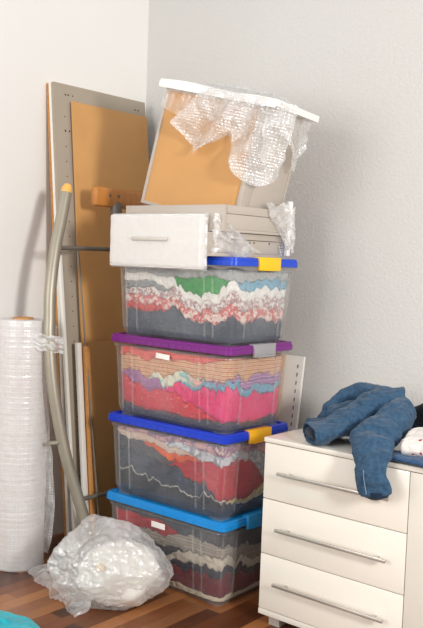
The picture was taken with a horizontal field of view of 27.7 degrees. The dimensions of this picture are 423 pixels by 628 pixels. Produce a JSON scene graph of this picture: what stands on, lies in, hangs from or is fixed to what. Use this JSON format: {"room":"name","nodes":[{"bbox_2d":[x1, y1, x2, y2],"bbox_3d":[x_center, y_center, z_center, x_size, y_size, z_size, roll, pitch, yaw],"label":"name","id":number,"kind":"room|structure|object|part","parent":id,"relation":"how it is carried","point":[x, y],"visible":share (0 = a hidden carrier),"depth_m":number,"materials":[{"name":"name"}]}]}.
{"room":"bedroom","nodes":[
{"label":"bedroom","id":0,"kind":"room"},
{"bbox_2d":[0,0,148,537],"bbox_3d":[-1.604,-0.316,2.723,0.100,2.700,3.840,5,5,39],"label":"wall","id":1,"kind":"structure","parent":0,"point":[101,46],"depth_m":3.66,"materials":[{"name":"paint"}]},
{"bbox_2d":[0,532,298,627],"bbox_3d":[0.405,1.263,1.173,5.380,0.100,3.940,5,5,39],"label":"floor","id":2,"kind":"structure","parent":0,"point":[53,607],"depth_m":3.11,"materials":[{"name":"laminate"}]},
{"bbox_2d":[0,610,39,627],"bbox_3d":[-0.778,1.027,2.781,0.609,0.070,0.440,5,5,39],"label":"cloth","id":3,"kind":"object","parent":2,"relation":"on","point":[7,619],"visible":1,"depth_m":2.85,"materials":[{"name":"fabric"}]},
{"bbox_2d":[0,316,62,571],"bbox_3d":[-0.738,0.516,3.467,0.282,1.008,0.212,2,4,-4],"label":"roll","id":4,"kind":"object","parent":2,"relation":"on","point":[25,471],"visible":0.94,"depth_m":3.38,"materials":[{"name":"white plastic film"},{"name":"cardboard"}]},
{"bbox_2d":[46,83,66,544],"bbox_3d":[-0.502,0.009,3.840,0.217,1.992,0.490,5,5,39],"label":"board","id":5,"kind":"object","parent":2,"relation":"on","point":[47,84],"visible":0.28,"depth_m":3.65,"materials":[{"name":"brown wood"}]},
{"bbox_2d":[49,82,69,544],"bbox_3d":[-0.481,0.010,3.832,0.215,1.992,0.516,5,5,39],"label":"board","id":6,"kind":"object","parent":2,"relation":"on","point":[50,88],"visible":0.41,"depth_m":3.63,"materials":[{"name":"white wood"}]},
{"bbox_2d":[58,255,77,556],"bbox_3d":[-0.605,0.386,3.609,0.169,1.262,0.014,5,5,39],"label":"batten","id":7,"kind":"object","parent":2,"relation":"on","point":[60,271],"visible":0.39,"depth_m":3.60,"materials":[{"name":"white wood"}]},
{"bbox_2d":[75,343,88,511],"bbox_3d":[-0.543,0.571,3.619,0.114,0.897,0.022,5,5,39],"label":"plank","id":8,"kind":"object","parent":2,"relation":"on","point":[78,349],"visible":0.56,"depth_m":3.61,"materials":[{"name":"white wood"}]},
{"bbox_2d":[77,251,101,545],"bbox_3d":[-0.514,0.368,3.621,0.214,1.301,0.008,5,5,40],"label":"metal rod","id":9,"kind":"object","parent":2,"relation":"on","point":[77,251],"visible":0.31,"depth_m":3.62,"materials":[{"name":"metal"}]},
{"bbox_2d":[82,346,97,547],"bbox_3d":[-0.513,0.579,3.630,0.107,0.882,0.026,5,5,39],"label":"plank","id":10,"kind":"object","parent":2,"relation":"on","point":[86,349],"visible":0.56,"depth_m":3.62,"materials":[{"name":"brown wood"}]},
{"bbox_2d":[43,183,144,556],"bbox_3d":[-0.444,0.245,3.602,0.196,1.556,0.636,5,5,39],"label":"frame","id":11,"kind":"object","parent":2,"relation":"on","point":[116,199],"visible":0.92,"depth_m":3.41,"materials":[{"name":"grey metal"}]},
{"bbox_3d":[-0.404,-0.359,3.673,0.074,0.233,0.052,4,4,21],"label":"post","id":12,"kind":"part","parent":11,"relation":"part of","materials":[{"name":"metal"}]},
{"bbox_2d":[29,519,165,611],"bbox_3d":[-0.449,0.885,3.212,0.661,0.320,0.398,5,5,39],"label":"plastic bag","id":13,"kind":"object","parent":2,"relation":"on","point":[70,550],"visible":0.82,"depth_m":3.05,"materials":[{"name":"clear plastic"}]},
{"bbox_2d":[77,539,161,606],"bbox_3d":[-0.328,0.935,3.123,0.304,0.227,0.248,3,4,13],"label":"bundle","id":14,"kind":"object","parent":13,"relation":"in","point":[102,572],"visible":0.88,"depth_m":3.03,"materials":[{"name":"white plastic"}]},
{"bbox_2d":[51,81,144,552],"bbox_3d":[-0.456,0.011,3.833,0.217,1.991,0.552,5,5,39],"label":"panel","id":15,"kind":"object","parent":2,"relation":"on","point":[62,94],"visible":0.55,"depth_m":3.65,"materials":[{"name":"grey plastic"}]},
{"bbox_2d":[71,101,148,515],"bbox_3d":[-0.413,0.046,3.849,0.200,1.920,0.465,5,5,39],"label":"wooden board","id":16,"kind":"object","parent":2,"relation":"on","point":[110,147],"visible":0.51,"depth_m":3.78,"materials":[{"name":"brown wood"}]},
{"bbox_2d":[86,340,133,546],"bbox_3d":[-0.368,0.563,3.845,0.094,0.894,0.462,5,5,39],"label":"cardboard sheet","id":17,"kind":"object","parent":2,"relation":"on","point":[105,356],"visible":0.2,"depth_m":3.73,"materials":[{"name":"brown cardboard"}]},
{"bbox_2d":[107,487,262,532],"bbox_3d":[-0.071,0.886,3.417,0.646,0.328,0.405,5,5,39],"label":"storage box","id":18,"kind":"object","parent":2,"relation":"on","point":[251,518],"visible":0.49,"depth_m":3.21,"materials":[{"name":"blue plastic"}]},
{"bbox_2d":[116,506,178,536],"bbox_3d":[-0.152,0.841,3.474,0.368,0.120,0.342,5,5,39],"label":"jumper","id":19,"kind":"object","parent":18,"relation":"in","point":[124,516],"visible":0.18,"depth_m":3.36,"materials":[{"name":"fabric"}]},
{"bbox_2d":[116,518,182,556],"bbox_3d":[-0.135,0.883,3.471,0.401,0.168,0.351,5,5,39],"label":"trousers","id":20,"kind":"object","parent":18,"relation":"in","point":[163,551],"visible":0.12,"depth_m":3.32,"materials":[{"name":"fabric"}]},
{"bbox_2d":[115,502,261,549],"bbox_3d":[-0.068,0.817,3.413,0.574,0.102,0.360,5,5,39],"label":"trousers","id":21,"kind":"object","parent":18,"relation":"in","point":[234,538],"visible":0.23,"depth_m":3.20,"materials":[{"name":"fabric"}]},
{"bbox_2d":[117,540,260,580],"bbox_3d":[-0.073,0.952,3.421,0.560,0.113,0.345,5,5,39],"label":"trousers","id":22,"kind":"object","parent":18,"relation":"in","point":[184,566],"visible":0.19,"depth_m":3.20,"materials":[{"name":"fabric"}]},
{"bbox_2d":[118,538,260,571],"bbox_3d":[-0.071,0.924,3.419,0.562,0.136,0.349,5,5,39],"label":"shirt","id":23,"kind":"object","parent":18,"relation":"in","point":[217,565],"visible":0.28,"depth_m":3.19,"materials":[{"name":"fabric"}]},
{"bbox_2d":[108,410,287,444],"bbox_3d":[-0.062,0.568,3.399,0.646,0.328,0.405,5,5,39],"label":"storage box","id":24,"kind":"object","parent":18,"relation":"on","point":[254,434],"visible":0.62,"depth_m":3.21,"materials":[{"name":"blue plastic"}]},
{"bbox_2d":[118,432,174,464],"bbox_3d":[-0.144,0.527,3.465,0.356,0.110,0.356,5,5,39],"label":"skirt","id":25,"kind":"object","parent":24,"relation":"in","point":[138,446],"visible":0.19,"depth_m":3.35,"materials":[{"name":"fabric"}]},
{"bbox_2d":[117,427,194,456],"bbox_3d":[-0.106,0.514,3.433,0.456,0.118,0.360,5,5,39],"label":"shirt","id":26,"kind":"object","parent":24,"relation":"in","point":[130,435],"visible":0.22,"depth_m":3.31,"materials":[{"name":"fabric"}]},
{"bbox_2d":[143,440,201,462],"bbox_3d":[-0.065,0.539,3.344,0.313,0.092,0.268,5,5,39],"label":"blouse","id":27,"kind":"object","parent":24,"relation":"in","point":[170,457],"visible":0.18,"depth_m":3.25,"materials":[{"name":"fabric"}]},
{"bbox_2d":[119,445,263,499],"bbox_3d":[-0.066,0.606,3.404,0.561,0.167,0.351,5,5,39],"label":"jeans","id":28,"kind":"object","parent":24,"relation":"in","point":[166,474],"visible":0.35,"depth_m":3.29,"materials":[{"name":"fabric"}]},
{"bbox_2d":[120,465,263,505],"bbox_3d":[-0.067,0.650,3.405,0.554,0.098,0.341,5,5,39],"label":"drawstring","id":29,"kind":"object","parent":24,"relation":"in","point":[262,491],"visible":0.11,"depth_m":3.25,"materials":[{"name":"fabric"}]},
{"bbox_2d":[120,466,264,516],"bbox_3d":[-0.067,0.661,3.405,0.553,0.115,0.340,5,5,39],"label":"trousers","id":30,"kind":"object","parent":24,"relation":"in","point":[130,481],"visible":0.31,"depth_m":3.26,"materials":[{"name":"fabric"}]},
{"bbox_2d":[118,423,274,457],"bbox_3d":[-0.060,0.500,3.395,0.574,0.103,0.360,5,5,39],"label":"t-shirt","id":31,"kind":"object","parent":24,"relation":"in","point":[220,450],"visible":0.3,"depth_m":3.20,"materials":[{"name":"fabric"}]},
{"bbox_2d":[111,332,292,360],"bbox_3d":[-0.048,0.251,3.378,0.646,0.328,0.405,5,5,39],"label":"storage box","id":32,"kind":"object","parent":24,"relation":"on","point":[260,349],"visible":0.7,"depth_m":3.20,"materials":[{"name":"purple plastic"}]},
{"bbox_2d":[122,368,166,391],"bbox_3d":[-0.149,0.251,3.465,0.302,0.119,0.352,5,5,39],"label":"blouse","id":33,"kind":"object","parent":32,"relation":"in","point":[135,376],"visible":0.11,"depth_m":3.34,"materials":[{"name":"fabric"}]},
{"bbox_2d":[122,373,216,421],"bbox_3d":[-0.065,0.297,3.396,0.521,0.183,0.347,5,5,39],"label":"dress","id":34,"kind":"object","parent":32,"relation":"in","point":[157,399],"visible":0.26,"depth_m":3.29,"materials":[{"name":"fabric"}]},
{"bbox_2d":[147,370,206,388],"bbox_3d":[-0.034,0.244,3.367,0.398,0.100,0.353,5,5,39],"label":"folded towel","id":35,"kind":"object","parent":32,"relation":"in","point":[168,381],"visible":0.21,"depth_m":3.22,"materials":[{"name":"fabric"}]},
{"bbox_2d":[123,399,274,430],"bbox_3d":[-0.053,0.373,3.387,0.550,0.057,0.336,5,5,39],"label":"trousers","id":36,"kind":"object","parent":32,"relation":"in","point":[129,406],"visible":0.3,"depth_m":3.24,"materials":[{"name":"fabric"}]},
{"bbox_2d":[120,344,279,363],"bbox_3d":[-0.051,0.164,3.379,0.557,0.065,0.360,5,5,39],"label":"t-shirt","id":37,"kind":"object","parent":32,"relation":"in","point":[147,353],"visible":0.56,"depth_m":3.25,"materials":[{"name":"fabric"}]},
{"bbox_2d":[121,352,281,384],"bbox_3d":[-0.045,0.200,3.375,0.572,0.126,0.359,5,5,39],"label":"folded blanket","id":38,"kind":"object","parent":32,"relation":"in","point":[224,370],"visible":0.6,"depth_m":3.19,"materials":[{"name":"fabric"}]},
{"bbox_2d":[163,381,277,423],"bbox_3d":[0.037,0.318,3.310,0.333,0.152,0.347,5,5,39],"label":"jumper","id":39,"kind":"object","parent":32,"relation":"in","point":[228,406],"visible":0.66,"depth_m":3.16,"materials":[{"name":"fabric"}]},
{"bbox_2d":[177,379,279,396],"bbox_3d":[0.027,0.267,3.317,0.371,0.096,0.354,5,5,39],"label":"shirt","id":40,"kind":"object","parent":32,"relation":"in","point":[262,388],"visible":0.37,"depth_m":3.16,"materials":[{"name":"fabric"}]},
{"bbox_2d":[199,371,280,390],"bbox_3d":[0.074,0.237,3.278,0.254,0.079,0.352,5,5,39],"label":"scarf","id":41,"kind":"object","parent":32,"relation":"in","point":[259,378],"visible":0.26,"depth_m":3.20,"materials":[{"name":"fabric"}]},
{"bbox_2d":[207,256,297,270],"bbox_3d":[-0.030,-0.066,3.358,0.646,0.328,0.405,5,5,39],"label":"storage box","id":42,"kind":"object","parent":32,"relation":"on","point":[263,263],"visible":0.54,"depth_m":3.10,"materials":[{"name":"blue plastic"}]},
{"bbox_2d":[126,300,165,311],"bbox_3d":[-0.145,-0.031,3.456,0.263,0.117,0.346,5,5,39],"label":"folded cloth","id":43,"kind":"object","parent":42,"relation":"in","point":[135,305],"visible":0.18,"depth_m":3.34,"materials":[{"name":"fabric"}]},
{"bbox_2d":[125,280,173,291],"bbox_3d":[-0.128,-0.117,3.439,0.309,0.075,0.355,5,5,39],"label":"shirt","id":44,"kind":"object","parent":42,"relation":"in","point":[145,283],"visible":0.14,"depth_m":3.32,"materials":[{"name":"fabric"}]},
{"bbox_2d":[110,204,286,270],"bbox_3d":[-0.049,-0.287,3.303,0.557,0.238,0.449,5,5,39],"label":"drawer","id":45,"kind":"object","parent":42,"relation":"on","point":[177,241],"depth_m":3.12,"materials":[{"name":"white plastic"}]},
{"bbox_3d":[-0.229,-0.278,3.170,0.180,0.012,0.015,5,5,39],"label":"handle","id":46,"kind":"part","parent":45,"relation":"part of","materials":[{"name":"white plastic"}]},
{"bbox_3d":[-0.014,-0.358,3.298,0.486,0.094,0.407,5,5,39],"label":"drawer","id":47,"kind":"part","parent":45,"relation":"part of","materials":[{"name":"white wood"}]},
{"bbox_2d":[141,88,302,217],"bbox_3d":[0.040,-0.584,3.287,0.538,0.545,0.312,5,5,34],"label":"drawer","id":48,"kind":"object","parent":45,"relation":"on","point":[175,175],"visible":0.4,"depth_m":3.19,"materials":[{"name":"orange wood"}]},
{"bbox_2d":[159,78,318,122],"bbox_3d":[0.104,-0.806,3.232,0.518,0.148,0.329,5,5,34],"label":"drawer front","id":49,"kind":"object","parent":48,"relation":"attached to","point":[169,83],"visible":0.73,"depth_m":3.13,"materials":[{"name":"white wood"}]},
{"bbox_2d":[170,81,311,185],"bbox_3d":[0.106,-0.654,3.138,0.521,0.384,0.319,3,4,6],"label":"bubble wrap","id":50,"kind":"object","parent":48,"relation":"on","point":[258,166],"visible":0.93,"depth_m":3.04,"materials":[{"name":"clear plastic"}]},
{"bbox_2d":[127,305,281,343],"bbox_3d":[-0.033,0.011,3.364,0.556,0.148,0.342,5,5,39],"label":"jeans","id":51,"kind":"object","parent":42,"relation":"in","point":[169,323],"visible":0.57,"depth_m":3.21,"materials":[{"name":"fabric"}]},
{"bbox_2d":[126,292,282,325],"bbox_3d":[-0.032,-0.028,3.362,0.562,0.146,0.349,5,5,39],"label":"dress","id":52,"kind":"object","parent":42,"relation":"in","point":[231,309],"visible":0.45,"depth_m":3.19,"materials":[{"name":"fabric"}]},
{"bbox_2d":[126,286,284,314],"bbox_3d":[-0.030,-0.063,3.359,0.565,0.124,0.352,5,5,39],"label":"blouse","id":53,"kind":"object","parent":52,"relation":"on","point":[264,301],"visible":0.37,"depth_m":3.19,"materials":[{"name":"fabric"}]},
{"bbox_2d":[125,270,285,306],"bbox_3d":[-0.029,-0.100,3.356,0.570,0.134,0.359,5,5,39],"label":"sheet","id":54,"kind":"object","parent":42,"relation":"in","point":[169,282],"visible":0.48,"depth_m":3.19,"materials":[{"name":"fabric"}]},
{"bbox_2d":[175,275,244,297],"bbox_3d":[0.051,-0.105,3.260,0.314,0.091,0.309,5,5,39],"label":"t-shirt","id":55,"kind":"object","parent":54,"relation":"on","point":[212,284],"visible":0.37,"depth_m":3.13,"materials":[{"name":"fabric"}]},
{"bbox_2d":[125,266,287,284],"bbox_3d":[-0.026,-0.150,3.353,0.574,0.070,0.360,5,5,39],"label":"linens","id":56,"kind":"object","parent":42,"relation":"in","point":[237,274],"visible":0.68,"depth_m":3.17,"materials":[{"name":"fabric"}]},
{"bbox_2d":[236,278,286,292],"bbox_3d":[0.125,-0.112,3.237,0.186,0.072,0.343,5,5,39],"label":"jumper","id":57,"kind":"object","parent":42,"relation":"in","point":[248,286],"visible":0.46,"depth_m":3.17,"materials":[{"name":"fabric"}]},
{"bbox_2d":[268,201,295,257],"bbox_3d":[0.260,-0.321,3.263,0.124,0.221,0.218,2,4,2],"label":"bubble wrap","id":58,"kind":"object","parent":42,"relation":"on","point":[287,217],"visible":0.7,"depth_m":3.26,"materials":[{"name":"clear plastic bubble wrap"}]},
{"bbox_2d":[159,440,264,476],"bbox_3d":[0.018,0.567,3.333,0.363,0.183,0.360,5,5,39],"label":"tunic","id":59,"kind":"object","parent":24,"relation":"in","point":[257,457],"visible":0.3,"depth_m":3.18,"materials":[{"name":"fabric"}]},
{"bbox_2d":[169,459,263,502],"bbox_3d":[0.023,0.597,3.291,0.296,0.177,0.293,5,5,39],"label":"jumper","id":60,"kind":"object","parent":24,"relation":"in","point":[238,480],"visible":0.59,"depth_m":3.16,"materials":[{"name":"fabric"}]},
{"bbox_2d":[226,482,263,502],"bbox_3d":[0.094,0.625,3.289,0.167,0.149,0.320,5,5,39],"label":"scarf","id":61,"kind":"object","parent":24,"relation":"in","point":[261,487],"visible":0.18,"depth_m":3.24,"materials":[{"name":"fabric"}]},
{"bbox_2d":[135,527,260,561],"bbox_3d":[-0.065,0.862,3.412,0.556,0.114,0.355,5,5,39],"label":"cardigan","id":62,"kind":"object","parent":18,"relation":"in","point":[185,543],"visible":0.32,"depth_m":3.21,"materials":[{"name":"fabric"}]},
{"bbox_2d":[160,563,259,597],"bbox_3d":[-0.055,0.976,3.407,0.506,0.101,0.340,5,5,39],"label":"sweater","id":63,"kind":"object","parent":18,"relation":"in","point":[228,583],"visible":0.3,"depth_m":3.20,"materials":[{"name":"fabric"}]},
{"bbox_2d":[163,578,259,601],"bbox_3d":[-0.075,0.991,3.425,0.550,0.089,0.337,5,5,39],"label":"linens","id":64,"kind":"object","parent":18,"relation":"in","point":[178,585],"visible":0.1,"depth_m":3.22,"materials":[{"name":"fabric"}]},
{"bbox_2d":[275,354,284,420],"bbox_3d":[0.088,0.595,3.667,0.428,0.889,0.117,5,5,39],"label":"board","id":65,"kind":"object","parent":2,"relation":"on","point":[283,355],"visible":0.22,"depth_m":3.54,"materials":[{"name":"brown wood"}]},
{"bbox_2d":[277,355,305,433],"bbox_3d":[0.145,0.600,3.660,0.485,0.884,0.128,5,5,39],"label":"board","id":66,"kind":"object","parent":2,"relation":"on","point":[294,366],"visible":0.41,"depth_m":3.53,"materials":[{"name":"white wood"}]},
{"bbox_2d":[258,428,422,627],"bbox_3d":[0.829,0.791,2.788,1.254,0.664,0.609,5,5,39],"label":"dresser","id":67,"kind":"object","parent":2,"relation":"on","point":[333,556],"visible":0.93,"depth_m":2.79,"materials":[{"name":"white paint"}]},
{"bbox_3d":[0.649,1.077,2.602,1.250,0.019,0.018,5,5,39],"label":"plinth rail","id":68,"kind":"part","parent":67,"relation":"part of","materials":[{"name":"white wood"}]},
{"bbox_3d":[0.374,0.938,2.794,0.420,0.011,0.030,5,5,39],"label":"handle","id":69,"kind":"part","parent":67,"relation":"part of","materials":[{"name":"metal"}]},
{"bbox_3d":[0.381,0.748,2.781,0.420,0.011,0.030,5,5,39],"label":"handle","id":70,"kind":"part","parent":67,"relation":"part of","materials":[{"name":"metal"}]},
{"bbox_3d":[0.382,0.943,2.818,0.543,0.192,0.017,5,5,39],"label":"drawer","id":71,"kind":"part","parent":67,"relation":"part of","materials":[{"name":"white paint"}]},
{"bbox_3d":[0.388,0.554,2.769,0.420,0.011,0.030,5,5,39],"label":"handle","id":72,"kind":"part","parent":67,"relation":"part of","materials":[{"name":"metal"}]},
{"bbox_3d":[0.389,0.750,2.805,0.543,0.190,0.017,5,5,39],"label":"drawer","id":73,"kind":"part","parent":67,"relation":"part of","materials":[{"name":"white paint"}]},
{"bbox_3d":[0.396,0.556,2.793,0.543,0.192,0.017,5,5,39],"label":"drawer","id":74,"kind":"part","parent":67,"relation":"part of","materials":[{"name":"white paint"}]},
{"bbox_2d":[303,382,416,500],"bbox_3d":[0.512,0.401,2.873,0.374,0.304,0.546,0,4,-33],"label":"jeans","id":75,"kind":"object","parent":67,"relation":"on","point":[375,418],"visible":1,"depth_m":2.80,"materials":[{"name":"fabric"}]},
{"bbox_2d":[391,451,422,466],"bbox_3d":[0.734,0.456,2.536,0.430,0.029,0.127,5,5,39],"label":"skirt","id":76,"kind":"object","parent":67,"relation":"on","point":[397,456],"visible":0.7,"depth_m":2.60,"materials":[{"name":"fabric"}]},
{"bbox_2d":[401,427,422,456],"bbox_3d":[0.768,0.403,2.609,0.387,0.108,0.225,5,5,39],"label":"floral blouse","id":77,"kind":"object","parent":76,"relation":"on","point":[412,444],"visible":0.94,"depth_m":2.63,"materials":[{"name":"fabric"}]},
{"bbox_3d":[0.869,0.794,2.408,0.701,0.580,0.017,5,5,39],"label":"door","id":78,"kind":"part","parent":67,"relation":"part of","materials":[{"name":"white paint"}]},
{"bbox_2d":[411,403,422,428],"bbox_3d":[0.801,0.375,2.844,0.431,0.156,0.264,5,5,39],"label":"blouse","id":79,"kind":"object","parent":67,"relation":"on","point":[418,422],"visible":0.27,"depth_m":2.95,"materials":[{"name":"fabric"}]},
{"bbox_2d":[146,0,422,428],"bbox_3d":[1.683,-0.184,2.559,5.380,2.700,0.100,5,5,39],"label":"wall","id":80,"kind":"structure","parent":0,"point":[353,306],"depth_m":3.45,"materials":[{"name":"paint"}]}
]}

